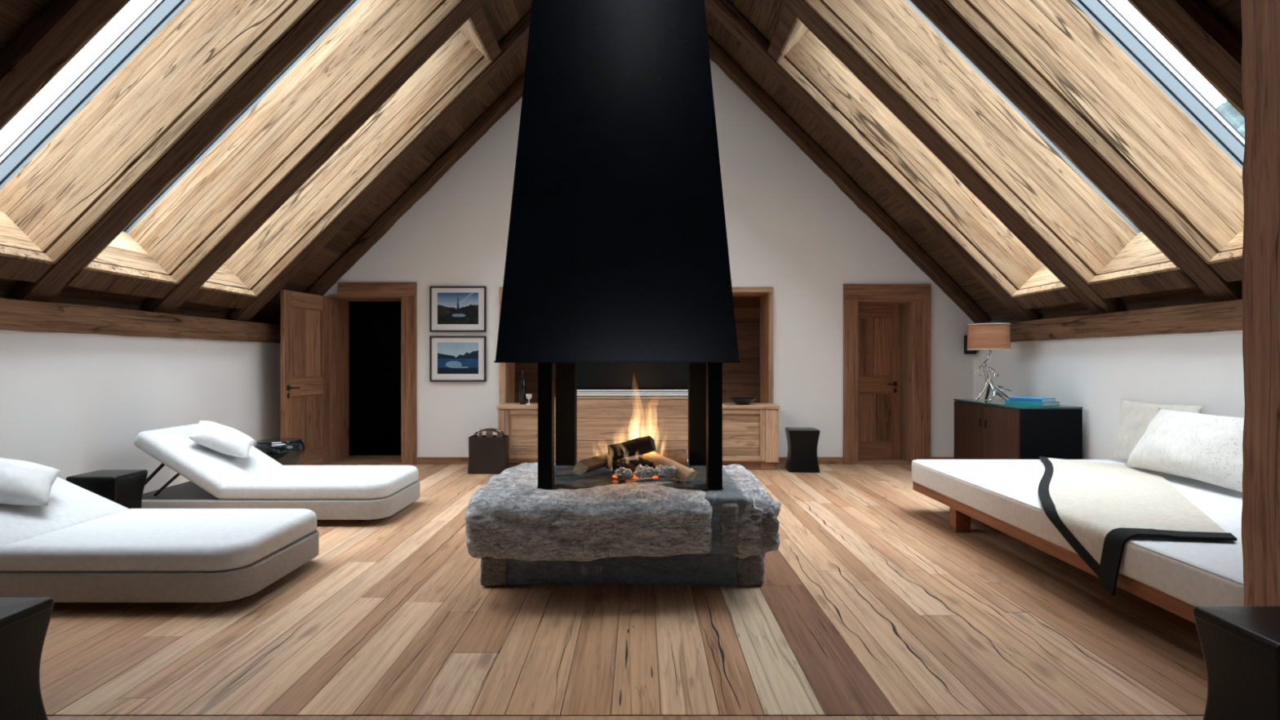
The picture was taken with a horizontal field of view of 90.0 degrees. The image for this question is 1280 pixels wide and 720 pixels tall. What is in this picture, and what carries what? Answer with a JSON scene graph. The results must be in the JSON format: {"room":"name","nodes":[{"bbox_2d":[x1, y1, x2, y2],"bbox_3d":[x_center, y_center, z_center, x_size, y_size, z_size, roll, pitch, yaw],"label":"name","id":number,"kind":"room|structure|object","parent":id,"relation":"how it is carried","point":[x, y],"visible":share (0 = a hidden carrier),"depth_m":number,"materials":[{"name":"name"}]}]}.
{"room":"attic lounge","nodes":[
{"label":"attic lounge","id":0,"kind":"room"},
{"bbox_2d":[0,329,280,493],"bbox_3d":[-4.300,0.440,3.107,0.220,1.660,9.615,0,0,0],"label":"wall","id":1,"kind":"structure","parent":0,"point":[73,404],"depth_m":5.14,"materials":[{"name":"white paint"}]},
{"bbox_2d":[0,297,280,342],"bbox_3d":[-4.143,-0.301,3.103,0.078,0.218,9.365,0,0,0],"label":"eaves timber","id":2,"kind":"object","parent":1,"relation":"attached to","point":[21,315],"visible":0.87,"depth_m":5.07,"materials":[{"name":"brown wood"}]},
{"bbox_2d":[349,301,400,455],"bbox_3d":[-3.610,0.120,9.415,3.300,2.900,3.000,0,0,0],"label":"wall","id":3,"kind":"structure","parent":0,"point":[375,326],"depth_m":10.81,"materials":[{"name":"black"}]},
{"bbox_2d":[0,0,1242,324],"bbox_3d":[-0.060,-2.644,3.107,9.793,4.826,9.615,0,0,0],"label":"ceiling","id":4,"kind":"structure","parent":0,"point":[502,16],"depth_m":7.25,"materials":[{"name":"brown wood"}]},
{"bbox_2d":[0,255,52,282],"bbox_3d":[-4.098,-0.623,3.890,0.191,0.193,0.947,0,0,0],"label":"trimmer timber","id":5,"kind":"object","parent":4,"relation":"attached to","point":[13,268],"visible":0.79,"depth_m":4.20,"materials":[{"name":"brown wood"}]},
{"bbox_2d":[0,0,126,126],"bbox_3d":[-2.241,-2.467,3.314,4.124,4.124,0.190,0,0,0],"label":"rafter","id":6,"kind":"object","parent":4,"relation":"attached to","point":[46,42],"visible":1,"depth_m":3.28,"materials":[{"name":"brown wood"}]},
{"bbox_2d":[65,269,176,298],"bbox_3d":[-4.099,-0.623,5.062,0.191,0.192,0.932,0,0,0],"label":"trimmer timber","id":7,"kind":"object","parent":4,"relation":"attached to","point":[84,278],"visible":0.74,"depth_m":4.99,"materials":[{"name":"brown wood"}]},
{"bbox_2d":[0,0,318,264],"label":"window","id":8,"kind":"structure","parent":4,"relation":"attached to","point":[177,59],"depth_m":4.36,"materials":[{"name":"beige wood"}]},
{"bbox_2d":[12,0,351,302],"bbox_3d":[-2.241,-2.467,4.481,4.126,4.125,0.220,0,0,0],"label":"rafter","id":9,"kind":"object","parent":4,"relation":"attached to","point":[304,30],"visible":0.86,"depth_m":4.45,"materials":[{"name":"brown wood"}]},
{"bbox_2d":[185,288,255,309],"bbox_3d":[-4.097,-0.624,6.235,0.190,0.192,0.866,0,0,0],"label":"trimmer timber","id":10,"kind":"object","parent":4,"relation":"attached to","point":[205,296],"visible":0.73,"depth_m":6.19,"materials":[{"name":"brown wood"}]},
{"bbox_2d":[82,0,461,284],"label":"window","id":11,"kind":"structure","parent":4,"relation":"attached to","point":[362,43],"depth_m":5.52,"materials":[{"name":"beige wood"}]},
{"bbox_2d":[143,0,487,314],"bbox_3d":[-2.242,-2.466,5.665,4.125,4.123,0.260,0,0,0],"label":"rafter","id":12,"kind":"object","parent":4,"relation":"attached to","point":[460,15],"visible":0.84,"depth_m":5.64,"materials":[{"name":"brown wood"}]},
{"bbox_2d":[199,17,492,297],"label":"window","id":13,"kind":"structure","parent":4,"relation":"attached to","point":[463,56],"depth_m":6.66,"materials":[{"name":"beige wood"}]},
{"bbox_2d":[228,11,531,321],"bbox_3d":[-2.241,-2.466,6.795,4.125,4.126,0.242,0,0,0],"label":"rafter","id":14,"kind":"object","parent":4,"relation":"attached to","point":[517,37],"visible":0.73,"depth_m":6.75,"materials":[{"name":"brown wood"}]},
{"bbox_2d":[279,73,524,322],"bbox_3d":[-2.242,-2.466,7.695,4.123,4.127,0.202,0,0,0],"label":"rafter","id":15,"kind":"object","parent":4,"relation":"attached to","point":[500,108],"visible":0.55,"depth_m":7.61,"materials":[{"name":"brown wood"}]},
{"bbox_2d":[470,6,501,61],"bbox_3d":[-1.525,-3.196,6.235,0.165,0.166,0.866,0,0,0],"label":"trimmer timber","id":16,"kind":"object","parent":4,"relation":"attached to","point":[478,19],"visible":0.75,"depth_m":6.20,"materials":[{"name":"brown wood"}]},
{"bbox_2d":[767,7,796,60],"bbox_3d":[1.405,-3.195,6.235,0.167,0.168,0.867,0,0,0],"label":"trimmer timber","id":17,"kind":"object","parent":4,"relation":"attached to","point":[787,21],"visible":0.63,"depth_m":6.19,"materials":[{"name":"brown wood"}]},
{"bbox_2d":[707,36,991,323],"bbox_3d":[2.121,-2.466,7.695,4.125,4.126,0.202,0,0,0],"label":"rafter","id":18,"kind":"object","parent":4,"relation":"attached to","point":[864,202],"visible":0.87,"depth_m":7.60,"materials":[{"name":"brown wood"}]},
{"bbox_2d":[704,0,1039,321],"bbox_3d":[2.122,-2.466,6.795,4.125,4.123,0.240,0,0,0],"label":"rafter","id":19,"kind":"object","parent":4,"relation":"attached to","point":[743,30],"visible":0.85,"depth_m":6.75,"materials":[{"name":"brown wood"}]},
{"bbox_2d":[776,16,1067,297],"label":"window","id":20,"kind":"structure","parent":4,"relation":"attached to","point":[923,175],"depth_m":6.67,"materials":[{"name":"beige wood"}]},
{"bbox_2d":[779,0,1122,314],"bbox_3d":[2.121,-2.467,5.664,4.126,4.125,0.260,0,0,0],"label":"rafter","id":21,"kind":"object","parent":4,"relation":"attached to","point":[1091,299],"visible":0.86,"depth_m":5.63,"materials":[{"name":"brown wood"}]},
{"bbox_2d":[804,0,1180,284],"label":"window","id":22,"kind":"structure","parent":4,"relation":"attached to","point":[901,43],"depth_m":5.53,"materials":[{"name":"beige wood"}]},
{"bbox_2d":[1013,288,1080,308],"bbox_3d":[3.978,-0.623,6.235,0.192,0.193,0.867,0,0,0],"label":"trimmer timber","id":23,"kind":"object","parent":4,"relation":"attached to","point":[1060,296],"visible":0.73,"depth_m":6.19,"materials":[{"name":"brown wood"}]},
{"bbox_2d":[911,0,1242,302],"bbox_3d":[2.121,-2.467,4.481,4.124,4.124,0.220,0,0,0],"label":"rafter","id":24,"kind":"object","parent":4,"relation":"attached to","point":[1216,288],"visible":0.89,"depth_m":4.45,"materials":[{"name":"brown wood"}]},
{"bbox_2d":[943,0,1244,264],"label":"window","id":25,"kind":"structure","parent":4,"relation":"attached to","point":[1084,59],"depth_m":4.36,"materials":[{"name":"beige wood"}]},
{"bbox_2d":[1089,269,1197,298],"bbox_3d":[3.978,-0.622,5.062,0.189,0.193,0.932,0,0,0],"label":"trimmer timber","id":26,"kind":"object","parent":4,"relation":"attached to","point":[1178,278],"visible":0.7,"depth_m":4.99,"materials":[{"name":"brown wood"}]},
{"bbox_2d":[1130,0,1244,111],"bbox_3d":[2.122,-2.467,3.316,4.127,4.127,0.191,0,0,0],"label":"rafter","id":27,"kind":"object","parent":4,"relation":"attached to","point":[1208,42],"visible":0.75,"depth_m":3.29,"materials":[{"name":"brown wood"}]},
{"bbox_2d":[1209,258,1241,281],"bbox_3d":[3.978,-0.623,3.890,0.188,0.191,0.946,0,0,0],"label":"trimmer timber","id":28,"kind":"object","parent":4,"relation":"attached to","point":[1229,271],"visible":0.23,"depth_m":4.27,"materials":[{"name":"brown wood"}]},
{"bbox_2d":[40,435,1207,719],"bbox_3d":[-0.360,1.319,4.707,9.460,0.101,12.615,0,0,0],"label":"floor","id":29,"kind":"structure","parent":0,"point":[868,605],"depth_m":2.96,"materials":[{"name":"brown wood"}]},
{"bbox_2d":[0,597,53,719],"bbox_3d":[-2.120,1.028,1.990,0.347,0.484,0.302,0,0,0],"label":"stool","id":30,"kind":"object","parent":29,"relation":"on","point":[24,622],"visible":1,"depth_m":2.04,"materials":[{"name":"black leather"}]},
{"bbox_2d":[66,469,147,509],"bbox_3d":[-3.715,1.028,4.470,0.347,0.484,0.302,0,0,0],"label":"stool","id":31,"kind":"object","parent":29,"relation":"on","point":[124,487],"visible":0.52,"depth_m":4.39,"materials":[{"name":"black leather"}]},
{"bbox_2d":[0,476,319,602],"bbox_3d":[-3.001,0.955,3.640,2.019,0.630,0.888,0,0,0],"label":"lounger","id":32,"kind":"object","parent":29,"relation":"on","point":[84,545],"visible":0.86,"depth_m":3.28,"materials":[{"name":"white fabric"}]},
{"bbox_2d":[0,457,60,505],"bbox_3d":[-3.570,0.670,3.570,0.496,0.291,0.293,0,0,-41],"label":"cushion","id":33,"kind":"object","parent":32,"relation":"on","point":[22,482],"visible":1,"depth_m":3.57,"materials":[{"name":"white fabric"}]},
{"bbox_2d":[0,476,129,547],"bbox_3d":[-3.592,0.840,3.640,0.800,0.133,0.880,24,0,0],"label":"cushion","id":34,"kind":"object","parent":32,"relation":"on","point":[69,505],"depth_m":3.66,"materials":[{"name":"white fabric"}]},
{"bbox_2d":[0,508,316,570],"bbox_3d":[-2.627,0.995,3.640,1.245,0.133,0.880,0,0,0],"label":"seat cushion","id":35,"kind":"object","parent":32,"relation":"on","point":[110,539],"depth_m":3.36,"materials":[{"name":"white fabric"}]},
{"bbox_2d":[133,422,420,521],"bbox_3d":[-2.955,0.909,5.300,2.049,0.722,0.888,0,0,0],"label":"lounger","id":36,"kind":"object","parent":29,"relation":"on","point":[217,480],"visible":0.88,"depth_m":4.91,"materials":[{"name":"white fabric"}]},
{"bbox_2d":[142,480,218,499],"bbox_3d":[-3.590,1.065,5.300,0.720,0.003,0.820,0,0,0],"label":"chair base","id":37,"kind":"object","parent":36,"relation":"on","point":[188,490],"depth_m":5.10,"materials":[{"name":"white fabric"}]},
{"bbox_2d":[133,422,282,497],"bbox_3d":[-3.516,0.792,5.300,0.800,0.133,0.880,32,0,0],"label":"cushion","id":38,"kind":"object","parent":36,"relation":"on","point":[213,471],"depth_m":4.98,"materials":[{"name":"white fabric"}]},
{"bbox_2d":[189,420,255,458],"bbox_3d":[-3.430,0.652,5.270,0.450,0.306,0.284,0,0,-31],"label":"cushion","id":39,"kind":"object","parent":36,"relation":"on","point":[223,439],"visible":1,"depth_m":5.19,"materials":[{"name":"white fabric"}]},
{"bbox_2d":[217,465,418,498],"bbox_3d":[-2.578,0.995,5.300,1.265,0.133,0.880,0,0,0],"label":"seat cushion","id":40,"kind":"object","parent":36,"relation":"on","point":[262,482],"depth_m":4.96,"materials":[{"name":"white fabric"}]},
{"bbox_2d":[253,437,304,465],"bbox_3d":[-3.560,1.030,6.320,0.444,0.480,0.444,0,0,0],"label":"side table","id":41,"kind":"object","parent":29,"relation":"on","point":[285,451],"visible":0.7,"depth_m":6.18,"materials":[{"name":"black glass"}]},
{"bbox_2d":[467,428,509,474],"bbox_3d":[-1.705,1.024,7.225,0.428,0.491,0.212,0,0,0],"label":"bag","id":42,"kind":"object","parent":29,"relation":"on","point":[486,455],"visible":0.9,"depth_m":7.12,"materials":[{"name":"brown leather"}]},
{"bbox_2d":[477,429,482,437],"bbox_3d":[-1.818,1.013,7.222,0.077,0.457,0.069,0,0,34],"label":"birch log","id":43,"kind":"object","parent":42,"relation":"in","point":[479,433],"visible":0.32,"depth_m":7.20,"materials":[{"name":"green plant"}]},
{"bbox_2d":[485,431,493,437],"bbox_3d":[-1.699,1.018,7.226,0.053,0.445,0.070,0,1,15],"label":"birch log","id":44,"kind":"object","parent":42,"relation":"in","point":[488,433],"visible":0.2,"depth_m":7.20,"materials":[{"name":"brown wood"}]},
{"bbox_2d":[496,429,501,437],"bbox_3d":[-1.585,1.014,7.222,0.072,0.453,0.081,0,0,42],"label":"birch log","id":45,"kind":"object","parent":42,"relation":"in","point":[498,435],"visible":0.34,"depth_m":7.20,"materials":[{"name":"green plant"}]},
{"bbox_2d":[464,0,781,586],"bbox_3d":[-0.072,-1.452,3.877,1.690,5.457,1.301,0,0,0],"label":"fireplace","id":46,"kind":"object","parent":29,"relation":"on","point":[617,251],"visible":0.91,"depth_m":3.35,"materials":[{"name":"metal"}]},
{"bbox_2d":[572,452,622,474],"bbox_3d":[-0.252,0.620,3.872,0.125,0.097,0.362,0,0,33],"label":"log","id":47,"kind":"object","parent":46,"relation":"on","point":[583,466],"visible":0.81,"depth_m":3.76,"materials":[{"name":"brown wood"}]},
{"bbox_2d":[607,435,656,460],"bbox_3d":[-0.050,0.528,3.822,0.299,0.168,0.069,0,0,21],"label":"log","id":48,"kind":"object","parent":47,"relation":"on","point":[643,445],"visible":1,"depth_m":3.79,"materials":[{"name":"brown wood"}]},
{"bbox_2d":[605,459,620,470],"bbox_3d":[-0.152,0.640,3.944,0.107,0.081,0.110,0,0,38],"label":"charred coal","id":49,"kind":"object","parent":46,"relation":"on","point":[615,464],"visible":0.44,"depth_m":3.90,"materials":[{"name":"brown wood"}]},
{"bbox_2d":[493,0,739,362],"bbox_3d":[-0.117,-2.083,3.900,1.256,4.194,1.256,0,0,0],"label":"hood","id":50,"kind":"object","parent":46,"relation":"attached to","point":[617,251],"depth_m":3.35,"materials":[{"name":"metal"}]},
{"bbox_2d":[614,466,633,478],"bbox_3d":[-0.089,0.646,3.663,0.115,0.070,0.085,0,0,23],"label":"charred coal","id":51,"kind":"object","parent":46,"relation":"on","point":[621,473],"visible":1,"depth_m":3.63,"materials":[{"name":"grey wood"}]},
{"bbox_2d":[617,456,654,474],"bbox_3d":[-0.018,0.629,3.803,0.230,0.115,0.128,0,0,-6],"label":"charred coal","id":52,"kind":"object","parent":46,"relation":"on","point":[632,464],"visible":0.46,"depth_m":3.77,"materials":[{"name":"brown wood"}]},
{"bbox_2d":[633,464,654,478],"bbox_3d":[0.026,0.635,3.645,0.126,0.079,0.094,0,0,-29],"label":"charred coal","id":53,"kind":"object","parent":46,"relation":"on","point":[641,472],"visible":0.98,"depth_m":3.62,"materials":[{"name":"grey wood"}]},
{"bbox_2d":[653,464,675,478],"bbox_3d":[0.142,0.635,3.651,0.130,0.078,0.093,0,0,-6],"label":"charred coal","id":54,"kind":"object","parent":46,"relation":"on","point":[666,471],"visible":1,"depth_m":3.63,"materials":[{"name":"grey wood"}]},
{"bbox_2d":[642,451,697,480],"bbox_3d":[0.166,0.614,3.734,0.090,0.136,0.374,0,0,-44],"label":"log","id":55,"kind":"object","parent":46,"relation":"on","point":[682,472],"visible":0.85,"depth_m":3.70,"materials":[{"name":"brown wood"}]},
{"bbox_2d":[653,448,687,466],"bbox_3d":[0.195,0.632,4.117,0.215,0.113,0.072,0,0,-3],"label":"log","id":56,"kind":"object","parent":46,"relation":"on","point":[679,455],"visible":0.59,"depth_m":4.10,"materials":[{"name":"wood"}]},
{"bbox_2d":[496,395,780,470],"bbox_3d":[-0.020,0.849,7.569,3.260,0.842,0.483,0,0,0],"label":"sideboard","id":57,"kind":"object","parent":29,"relation":"on","point":[750,432],"visible":0.52,"depth_m":7.36,"materials":[{"name":"brown wood"}]},
{"bbox_2d":[519,370,526,404],"bbox_3d":[-1.395,0.326,7.620,0.082,0.397,0.082,0,0,0],"label":"bottle","id":58,"kind":"object","parent":57,"relation":"on","point":[522,390],"visible":1,"depth_m":7.59,"materials":[{"name":"black glass"}]},
{"bbox_2d":[525,394,532,404],"bbox_3d":[-1.310,0.464,7.550,0.072,0.120,0.072,0,0,0],"label":"glass goblet","id":59,"kind":"object","parent":57,"relation":"on","point":[528,396],"visible":1,"depth_m":7.53,"materials":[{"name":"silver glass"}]},
{"bbox_2d":[577,362,688,389],"bbox_3d":[-0.080,-0.088,7.734,1.680,1.029,0.092,0,0,0],"label":"television","id":60,"kind":"object","parent":57,"relation":"on","point":[590,375],"visible":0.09,"depth_m":7.70,"materials":[{"name":"black glass"}]},
{"bbox_2d":[577,389,688,395],"bbox_3d":[-0.060,0.385,7.536,1.600,0.076,0.088,0,0,0],"label":"soundbar","id":61,"kind":"object","parent":57,"relation":"on","point":[580,392],"visible":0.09,"depth_m":7.49,"materials":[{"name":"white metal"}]},
{"bbox_2d":[728,396,755,404],"bbox_3d":[1.210,0.485,7.560,0.330,0.077,0.330,0,0,0],"label":"fruit bowl","id":62,"kind":"object","parent":57,"relation":"on","point":[737,400],"visible":1,"depth_m":7.47,"materials":[{"name":"black ceramic"}]},
{"bbox_2d":[785,427,820,472],"bbox_3d":[1.865,1.028,7.360,0.347,0.484,0.302,0,0,3],"label":"stool","id":63,"kind":"object","parent":29,"relation":"on","point":[802,442],"visible":1,"depth_m":7.23,"materials":[{"name":"black leather"}]},
{"bbox_2d":[953,399,1082,459],"bbox_3d":[3.710,0.847,6.394,0.590,0.846,1.212,0,0,0],"label":"base cabinet","id":64,"kind":"object","parent":29,"relation":"on","point":[984,429],"visible":0.69,"depth_m":5.88,"materials":[{"name":"brown wood"}]},
{"bbox_2d":[966,323,1011,401],"bbox_3d":[3.607,0.024,6.620,0.402,0.792,0.398,0,0,0],"label":"table lamp","id":65,"kind":"object","parent":64,"relation":"on","point":[988,337],"visible":0.99,"depth_m":6.51,"materials":[{"name":"brown fabric"}]},
{"bbox_2d":[1004,400,1060,406],"bbox_3d":[3.715,0.406,6.060,0.270,0.034,0.360,0,0,-28],"label":"book","id":66,"kind":"object","parent":64,"relation":"on","point":[1006,402],"visible":0.91,"depth_m":5.94,"materials":[{"name":"teal paper"}]},
{"bbox_2d":[1008,396,1056,402],"bbox_3d":[3.705,0.372,6.050,0.240,0.032,0.310,0,0,-30],"label":"book","id":67,"kind":"object","parent":66,"relation":"on","point":[1034,399],"visible":1,"depth_m":5.98,"materials":[{"name":"blue paper"}]},
{"bbox_2d":[911,459,1244,623],"bbox_3d":[3.138,1.053,3.900,1.725,0.434,3.060,0,0,0],"label":"daybed","id":68,"kind":"object","parent":29,"relation":"on","point":[1178,576],"visible":0.57,"depth_m":3.62,"materials":[{"name":"fabric"}]},
{"bbox_2d":[1038,456,1236,595],"bbox_3d":[2.984,0.964,4.091,0.756,0.312,2.628,0,0,31],"label":"throw blanket","id":69,"kind":"object","parent":68,"relation":"on","point":[1097,508],"visible":0.99,"depth_m":3.48,"materials":[{"name":"beige fabric"}]},
{"bbox_2d":[1112,399,1202,460],"bbox_3d":[3.992,0.575,4.970,0.138,0.495,0.782,0,0,-2],"label":"pillow","id":70,"kind":"object","parent":68,"relation":"on","point":[1135,417],"visible":0.35,"depth_m":5.13,"materials":[{"name":"fabric"}]},
{"bbox_2d":[1124,408,1244,492],"bbox_3d":[3.785,0.586,4.290,0.335,0.435,1.187,0,0,6],"label":"pillow","id":71,"kind":"object","parent":68,"relation":"on","point":[1203,447],"visible":0.84,"depth_m":4.25,"materials":[{"name":"fabric"}]},
{"bbox_2d":[1192,605,1279,719],"bbox_3d":[1.945,1.028,1.915,0.347,0.484,0.302,0,0,0],"label":"stool","id":72,"kind":"object","parent":29,"relation":"on","point":[1240,645],"visible":1,"depth_m":1.92,"materials":[{"name":"black leather"}]},
{"bbox_2d":[1240,0,1279,605],"bbox_3d":[2.316,-0.390,2.210,0.260,3.320,0.260,0,0,0],"label":"timber post","id":73,"kind":"object","parent":29,"relation":"on","point":[1260,19],"visible":0.83,"depth_m":2.26,"materials":[{"name":"brown wood"}]},
{"bbox_2d":[323,57,973,463],"bbox_3d":[-0.060,-1.775,7.865,8.300,6.090,0.100,0,0,0],"label":"wall","id":74,"kind":"structure","parent":0,"point":[791,229],"depth_m":7.82,"materials":[{"name":"white paint"}]},
{"bbox_2d":[280,282,416,465],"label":"door","id":75,"kind":"structure","parent":74,"relation":"in","point":[314,388],"depth_m":7.79,"materials":[{"name":"brown wood"}]},
{"bbox_2d":[417,457,468,464],"bbox_3d":[-2.188,1.228,7.806,1.055,0.085,0.017,0,0,0],"label":"baseboard","id":76,"kind":"structure","parent":74,"relation":"attached to","point":[420,460],"depth_m":7.80,"materials":[{"name":"brown wood"}]},
{"bbox_2d":[429,285,486,332],"bbox_3d":[-2.217,-0.620,7.798,0.682,0.557,0.030,0,0,0],"label":"picture","id":77,"kind":"object","parent":74,"relation":"attached to","point":[452,308],"visible":1,"depth_m":7.80},
{"bbox_2d":[437,292,478,324],"bbox_3d":[-2.217,-0.628,7.796,0.500,0.385,0.001,0,0,0],"label":"print","id":78,"kind":"object","parent":77,"relation":"attached to","point":[453,308],"depth_m":7.80},
{"bbox_2d":[429,335,486,382],"bbox_3d":[-2.217,-0.015,7.798,0.682,0.557,0.030,0,0,0],"label":"picture","id":79,"kind":"object","parent":74,"relation":"attached to","point":[452,358],"visible":1,"depth_m":7.80},
{"bbox_2d":[437,342,478,373],"bbox_3d":[-2.217,-0.023,7.796,0.500,0.385,0.001,0,0,0],"label":"print","id":80,"kind":"object","parent":79,"relation":"attached to","point":[453,357],"depth_m":7.80},
{"bbox_2d":[498,286,773,403],"bbox_3d":[-0.045,-0.080,8.113,3.340,1.700,0.644,0,0,0],"label":"niche","id":81,"kind":"object","parent":74,"relation":"attached to","point":[753,376],"visible":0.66,"depth_m":8.35,"materials":[{"name":"brown wood"}]},
{"bbox_2d":[774,457,843,464],"bbox_3d":[2.045,1.228,7.806,0.860,0.085,0.017,0,0,0],"label":"baseboard","id":82,"kind":"structure","parent":74,"relation":"attached to","point":[782,460],"depth_m":7.80,"materials":[{"name":"brown wood"}]},
{"bbox_2d":[843,284,930,464],"bbox_3d":[3.010,0.177,7.985,1.060,2.205,0.400,0,0,0],"label":"door","id":83,"kind":"structure","parent":74,"relation":"in","point":[886,327],"depth_m":7.86,"materials":[{"name":"brown wood"}]},
{"bbox_2d":[930,457,954,459],"bbox_3d":[3.806,1.228,7.806,0.522,0.085,0.017,0,0,0],"label":"baseboard","id":84,"kind":"structure","parent":74,"relation":"attached to","point":[931,458],"depth_m":7.80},
{"bbox_2d":[973,329,1244,462],"bbox_3d":[4.180,0.440,3.107,0.220,1.660,9.615,0,0,0],"label":"wall","id":85,"kind":"structure","parent":0,"point":[1204,369],"depth_m":5.48,"materials":[{"name":"white paint"}]},
{"bbox_2d":[964,334,977,354],"bbox_3d":[3.985,-0.185,7.740,0.120,0.230,0.146,0,0,0],"label":"wall speaker","id":86,"kind":"object","parent":85,"relation":"attached to","point":[966,352],"visible":0.44,"depth_m":7.69,"materials":[{"name":"black plastic"}]},
{"bbox_2d":[968,350,977,352],"bbox_3d":[3.985,-0.185,7.670,0.100,0.200,0.005,0,0,0],"label":"grille","id":87,"kind":"object","parent":86,"relation":"attached to","point":[969,351],"depth_m":7.67,"materials":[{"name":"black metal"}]},
{"bbox_2d":[1005,299,1242,342],"bbox_3d":[4.023,-0.302,3.103,0.077,0.216,9.365,0,0,0],"label":"beam","id":88,"kind":"structure","parent":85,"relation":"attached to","point":[1221,316],"depth_m":5.12,"materials":[{"name":"brown wood"}]},
{"label":"outside","id":89,"kind":"structure","parent":0,"visible":0},
{"bbox_2d":[1216,101,1244,137],"bbox_3d":[169.940,-43.693,160.000,220.000,105.327,200.000,0,0,0],"label":"hill","id":90,"kind":"structure","parent":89,"point":[1226,109],"depth_m":161.96,"materials":[{"name":"white snow"}]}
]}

